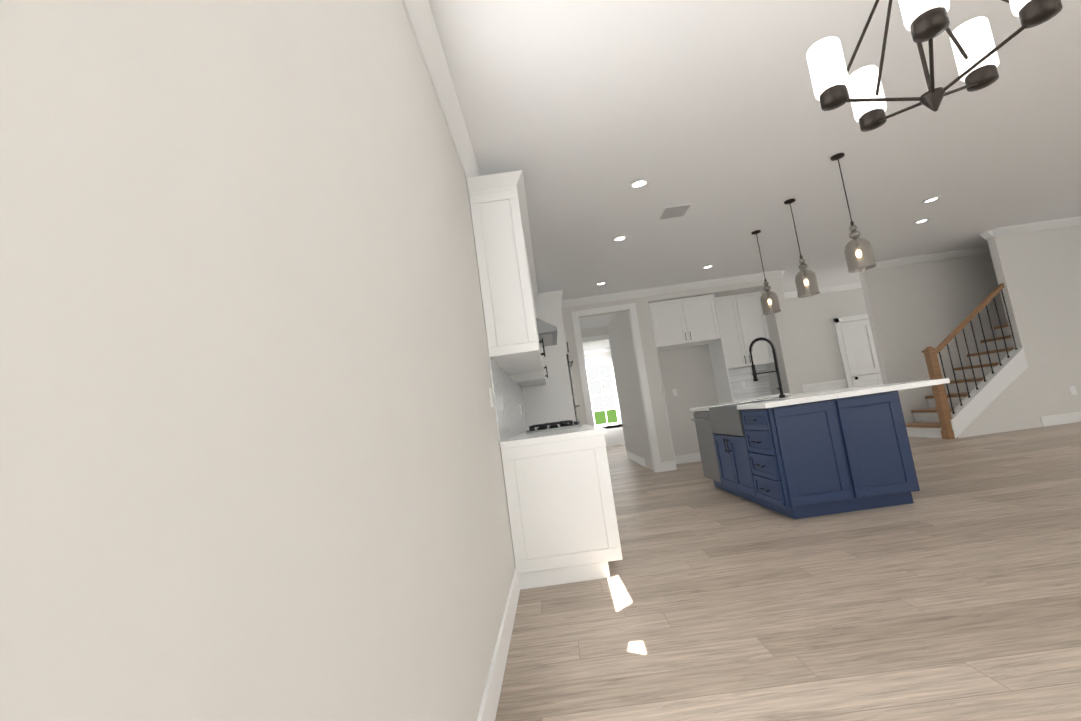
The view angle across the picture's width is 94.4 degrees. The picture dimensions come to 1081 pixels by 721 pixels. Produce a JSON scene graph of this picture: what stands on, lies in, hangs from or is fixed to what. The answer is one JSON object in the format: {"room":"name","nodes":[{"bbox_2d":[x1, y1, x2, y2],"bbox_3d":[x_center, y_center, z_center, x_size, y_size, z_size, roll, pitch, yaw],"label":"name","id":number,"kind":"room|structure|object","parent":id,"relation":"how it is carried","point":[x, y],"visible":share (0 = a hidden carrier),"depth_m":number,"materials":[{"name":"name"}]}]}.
{"room":"kitchen","nodes":[
{"label":"kitchen","id":0,"kind":"room"},
{"bbox_2d":[0,0,1041,720],"bbox_3d":[4.556,-0.271,6.255,10.740,2.770,16.040,-8,-7,1],"label":"wall","id":1,"kind":"structure","parent":0,"point":[250,460],"depth_m":0.62,"materials":[{"name":"beige paint"}]},
{"bbox_2d":[489,388,493,406],"bbox_3d":[-0.299,0.227,3.059,0.006,0.115,0.120,-8,-7,1],"label":"outlet","id":2,"kind":"object","parent":1,"relation":"attached to","point":[490,390],"depth_m":3.03,"materials":[{"name":"white plastic"}]},
{"bbox_2d":[468,182,543,369],"bbox_3d":[-0.235,-0.557,3.674,0.325,1.130,0.768,-8,-7,1],"label":"upper cabinet","id":3,"kind":"object","parent":1,"relation":"attached to","point":[503,245],"depth_m":3.30,"materials":[{"name":"white wood"}]},
{"bbox_2d":[489,357,526,442],"bbox_3d":[-0.252,0.433,4.808,0.008,0.550,3.245,-8,-7,1],"label":"tile backsplash","id":4,"kind":"structure","parent":1,"relation":"attached to","point":[511,421],"depth_m":3.98,"materials":[{"name":"tile"}]},
{"bbox_2d":[504,246,545,377],"bbox_3d":[-0.219,-0.484,4.310,0.325,1.130,0.752,-8,-7,1],"label":"upper cabinet","id":5,"kind":"object","parent":1,"relation":"attached to","point":[525,369],"depth_m":4.48,"materials":[{"name":"white wood"}]},
{"bbox_2d":[515,358,545,386],"bbox_3d":[-0.175,-0.284,6.048,0.325,1.130,0.942,-8,-7,1],"label":"upper cabinet","id":6,"kind":"object","parent":1,"relation":"attached to","point":[523,380],"depth_m":5.52,"materials":[{"name":"white wood"}]},
{"bbox_2d":[536,318,556,346],"bbox_3d":[-0.090,-0.263,5.116,0.505,0.163,0.885,-8,-7,1],"label":"under-cabinet range hood","id":7,"kind":"object","parent":6,"relation":"attached to","point":[547,332],"visible":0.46,"depth_m":4.70,"materials":[{"name":"silver metal"}]},
{"bbox_2d":[522,290,579,429],"bbox_3d":[0.139,0.490,7.030,0.716,2.650,1.190,-8,-7,1],"label":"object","id":8,"kind":"object","parent":1,"relation":"attached to","point":[551,400],"visible":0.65,"depth_m":6.45,"materials":[{"name":"white"}]},
{"bbox_2d":[585,359,621,428],"bbox_3d":[1.600,0.987,14.170,1.210,1.940,0.100,-8,-7,1],"label":"window","id":9,"kind":"structure","parent":1,"relation":"in","point":[612,377],"depth_m":14.18,"materials":[{"name":"white wood"}]},
{"bbox_2d":[571,303,662,471],"bbox_3d":[1.145,0.451,7.610,1.000,2.590,0.023,-8,-7,1],"label":"door frame","id":10,"kind":"structure","parent":1,"relation":"attached to","point":[614,436],"depth_m":7.67,"materials":[{"name":"white wood"}]},
{"bbox_2d":[672,389,677,395],"bbox_3d":[2.212,0.525,8.234,0.075,0.115,0.006,-8,-7,1],"label":"outlet","id":11,"kind":"object","parent":1,"relation":"attached to","point":[674,391],"depth_m":8.23,"materials":[{"name":"white plastic"}]},
{"bbox_2d":[401,0,1080,353],"bbox_3d":[3.657,-1.485,6.417,9.050,0.100,15.800,-8,-7,1],"label":"crown molding","id":12,"kind":"structure","parent":1,"relation":"attached to","point":[422,23],"depth_m":6.95,"materials":[{"name":"white"}]},
{"bbox_2d":[740,381,745,388],"bbox_3d":[3.325,0.399,8.212,0.075,0.115,0.006,-8,-7,1],"label":"outlet","id":13,"kind":"object","parent":1,"relation":"attached to","point":[742,383],"depth_m":8.21,"materials":[{"name":"white plastic"}]},
{"bbox_2d":[715,291,773,369],"bbox_3d":[3.206,-0.471,8.127,0.845,1.165,0.376,-8,-7,1],"label":"upper cabinet","id":14,"kind":"object","parent":1,"relation":"attached to","point":[742,321],"visible":0.83,"depth_m":7.98,"materials":[{"name":"white wood"}]},
{"bbox_2d":[728,365,770,399],"bbox_3d":[3.324,0.370,8.222,0.845,0.500,0.008,-8,-7,1],"label":"tile backsplash","id":15,"kind":"structure","parent":1,"relation":"attached to","point":[759,387],"depth_m":8.21,"materials":[{"name":"tile"}]},
{"bbox_2d":[476,411,1080,720],"bbox_3d":[4.735,1.025,6.101,10.500,0.135,15.800,-8,-7,1],"label":"baseboard","id":16,"kind":"structure","parent":1,"relation":"attached to","point":[490,701],"depth_m":2.31,"materials":[{"name":"white wood"}]},
{"bbox_2d":[802,379,846,392],"bbox_3d":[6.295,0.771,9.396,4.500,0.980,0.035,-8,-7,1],"label":"baseboard","id":17,"kind":"structure","parent":1,"relation":"attached to","point":[838,384],"depth_m":9.44,"materials":[{"name":"white wood"}]},
{"bbox_2d":[833,314,882,387],"bbox_3d":[6.126,0.201,9.407,0.760,2.150,0.102,-8,-7,1],"label":"closet door","id":18,"kind":"structure","parent":1,"relation":"in","point":[857,347],"depth_m":9.48,"materials":[{"name":"white wood"}]},
{"bbox_2d":[428,0,1080,350],"bbox_3d":[4.318,-1.640,6.519,14.000,0.050,16.400,-8,-7,1],"label":"ceiling","id":19,"kind":"structure","parent":0,"point":[582,114],"depth_m":3.55,"materials":[{"name":"white paint"}]},
{"bbox_2d":[595,281,606,285],"bbox_3d":[0.847,-1.074,6.995,0.170,0.012,0.170,-8,-7,1],"label":"recessed light","id":20,"kind":"object","parent":19,"relation":"in","point":[600,283],"visible":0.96,"depth_m":6.99,"materials":[{"name":"white"}]},
{"bbox_2d":[612,235,627,241],"bbox_3d":[0.832,-1.279,5.247,0.170,0.012,0.170,-8,-7,1],"label":"recessed light","id":21,"kind":"object","parent":19,"relation":"in","point":[619,238],"visible":0.96,"depth_m":5.24,"materials":[{"name":"white plastic"}]},
{"bbox_2d":[629,178,649,188],"bbox_3d":[0.791,-1.419,4.016,0.170,0.012,0.170,-8,-7,1],"label":"recessed light","id":22,"kind":"object","parent":19,"relation":"in","point":[638,183],"visible":1,"depth_m":4.01,"materials":[{"name":"white"}]},
{"bbox_2d":[658,204,691,218],"bbox_3d":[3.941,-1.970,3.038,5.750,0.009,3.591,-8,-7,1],"label":"ceiling vent","id":23,"kind":"object","parent":19,"relation":"in","point":[674,211],"visible":0.98,"depth_m":4.70,"materials":[{"name":"white metal"}]},
{"bbox_2d":[701,264,713,268],"bbox_3d":[2.301,-1.288,6.882,0.170,0.012,0.170,-8,-7,1],"label":"recessed light","id":24,"kind":"object","parent":19,"relation":"in","point":[707,266],"visible":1,"depth_m":6.88,"materials":[{"name":"white"}]},
{"bbox_2d":[751,230,780,314],"bbox_3d":[2.501,-0.993,5.605,0.190,0.943,0.190,-8,-7,1],"label":"pendant light","id":25,"kind":"object","parent":19,"relation":"hanging from","point":[769,300],"visible":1,"depth_m":5.51,"materials":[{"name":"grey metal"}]},
{"bbox_2d":[784,199,819,297],"bbox_3d":[2.481,-1.085,4.800,0.190,0.943,0.190,-8,-7,1],"label":"pendant light","id":26,"kind":"object","parent":19,"relation":"hanging from","point":[806,282],"visible":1,"depth_m":4.71,"materials":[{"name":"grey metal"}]},
{"bbox_2d":[830,153,875,272],"bbox_3d":[2.450,-1.180,3.966,0.190,0.943,0.190,-8,-7,1],"label":"pendant light","id":27,"kind":"object","parent":19,"relation":"hanging from","point":[859,255],"visible":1,"depth_m":3.88,"materials":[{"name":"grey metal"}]},
{"bbox_2d":[913,218,929,223],"bbox_3d":[4.659,-1.703,6.115,0.170,0.012,0.170,-8,-7,1],"label":"recessed light","id":28,"kind":"object","parent":19,"relation":"in","point":[921,220],"visible":0.98,"depth_m":6.11,"materials":[{"name":"white plastic"}]},
{"bbox_2d":[921,196,940,203],"bbox_3d":[4.204,-1.727,5.384,0.170,0.012,0.170,-8,-7,1],"label":"recessed light","id":29,"kind":"object","parent":19,"relation":"in","point":[931,199],"visible":0.98,"depth_m":5.38,"materials":[{"name":"white plastic"}]},
{"bbox_2d":[807,0,1061,131],"bbox_3d":[1.212,-1.272,1.697,0.618,0.954,0.595,-8,-7,1],"label":"chandelier","id":30,"kind":"object","parent":19,"relation":"hanging from","point":[974,48],"visible":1,"depth_m":1.68,"materials":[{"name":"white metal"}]},
{"bbox_2d":[495,422,1080,720],"bbox_3d":[4.700,1.134,6.190,14.000,0.050,16.400,-8,-7,1],"label":"floor","id":31,"kind":"structure","parent":0,"point":[952,592],"depth_m":2.30,"materials":[{"name":"brown wood"}]},
{"bbox_2d":[500,431,622,589],"bbox_3d":[0.143,0.983,3.516,0.656,0.860,0.859,-8,-7,1],"label":"base cabinet","id":32,"kind":"object","parent":31,"relation":"on","point":[562,511],"depth_m":3.10,"materials":[{"name":"white wood"}]},
{"bbox_2d":[500,423,606,446],"bbox_3d":[0.123,0.676,4.761,0.676,0.040,3.265,-8,-7,1],"label":"countertop","id":33,"kind":"structure","parent":32,"relation":"on","point":[565,433],"depth_m":3.20,"materials":[{"name":"white stone"}]},
{"bbox_2d":[526,420,581,433],"bbox_3d":[0.133,0.644,4.953,0.510,0.060,0.900,-8,-7,1],"label":"gas cooktop","id":34,"kind":"object","parent":33,"relation":"in","point":[553,426],"visible":1,"depth_m":4.53,"materials":[{"name":"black metal"}]},
{"bbox_2d":[648,294,733,468],"bbox_3d":[2.364,0.331,7.910,1.030,2.565,0.666,-8,-7,1],"label":"tall cabinet","id":35,"kind":"object","parent":31,"relation":"on","point":[684,322],"visible":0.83,"depth_m":7.73,"materials":[{"name":"white wood"}]},
{"bbox_2d":[733,393,789,401],"bbox_3d":[3.410,1.022,7.814,0.845,0.900,0.646,-8,-7,1],"label":"base cabinet","id":36,"kind":"object","parent":31,"relation":"on","point":[758,397],"visible":0.02,"depth_m":7.56,"materials":[{"name":"white stone"}]},
{"bbox_2d":[690,390,919,518],"bbox_3d":[2.287,0.836,4.766,1.070,0.860,2.020,-8,-7,1],"label":"kitchen island","id":37,"kind":"object","parent":31,"relation":"on","point":[811,454],"depth_m":3.80,"materials":[{"name":"blue wood"}]},
{"bbox_2d":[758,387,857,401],"bbox_3d":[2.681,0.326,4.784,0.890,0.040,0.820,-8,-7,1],"label":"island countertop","id":38,"kind":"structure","parent":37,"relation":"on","point":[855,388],"depth_m":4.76,"materials":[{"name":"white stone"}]},
{"bbox_2d":[710,398,769,409],"bbox_3d":[2.019,0.541,4.776,0.480,0.275,0.820,-8,-7,1],"label":"sink","id":39,"kind":"object","parent":38,"relation":"in","point":[731,407],"depth_m":4.95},
{"bbox_2d":[749,337,785,397],"bbox_3d":[2.170,0.075,4.851,0.271,0.606,0.106,-8,-7,1],"label":"kitchen faucet","id":40,"kind":"object","parent":38,"relation":"on","point":[755,378],"visible":1,"depth_m":4.82,"materials":[{"name":"black metal"}]},
{"bbox_2d":[742,378,949,409],"bbox_3d":[2.408,0.281,4.086,1.405,0.040,0.590,-8,-7,1],"label":"island countertop","id":41,"kind":"structure","parent":37,"relation":"on","point":[886,389],"depth_m":3.80,"materials":[{"name":"white stone"}]},
{"bbox_2d":[905,324,1013,437],"bbox_3d":[6.843,-0.076,7.415,2.885,2.035,0.905,-8,-7,1],"label":"stairs","id":42,"kind":"structure","parent":31,"relation":"on","point":[926,423],"depth_m":7.47,"materials":[{"name":"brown wood"}]},
{"bbox_2d":[922,283,1017,439],"bbox_3d":[5.975,-0.005,6.898,1.255,2.011,0.130,-8,-7,1],"label":"stair railing","id":43,"kind":"object","parent":42,"relation":"attached to","point":[939,391],"visible":1,"depth_m":6.89,"materials":[{"name":"brown wood"}]},
{"bbox_2d":[859,225,1080,422],"bbox_3d":[6.921,-0.485,7.463,3.120,2.830,1.170,-8,-7,1],"label":"wall","id":44,"kind":"structure","parent":0,"point":[914,310],"depth_m":7.84,"materials":[{"name":"beige paint"}]},
{"bbox_2d":[950,347,1027,438],"bbox_3d":[6.084,0.443,6.844,1.180,1.087,0.150,-8,-7,1],"label":"stair stringer","id":45,"kind":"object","parent":44,"relation":"attached to","point":[991,389],"depth_m":6.79,"materials":[{"name":"white wood"}]},
{"bbox_2d":[1069,386,1076,394],"bbox_3d":[7.199,0.405,6.762,0.075,0.115,0.006,-8,-7,1],"label":"outlet","id":46,"kind":"object","parent":44,"relation":"attached to","point":[1073,391],"depth_m":6.76,"materials":[{"name":"white plastic"}]},
{"label":"outside","id":47,"kind":"structure","parent":0,"visible":0},
{"bbox_2d":[586,364,617,424],"bbox_3d":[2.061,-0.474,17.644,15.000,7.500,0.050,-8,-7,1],"label":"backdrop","id":48,"kind":"structure","parent":47,"point":[599,417],"depth_m":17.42,"materials":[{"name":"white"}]}
]}

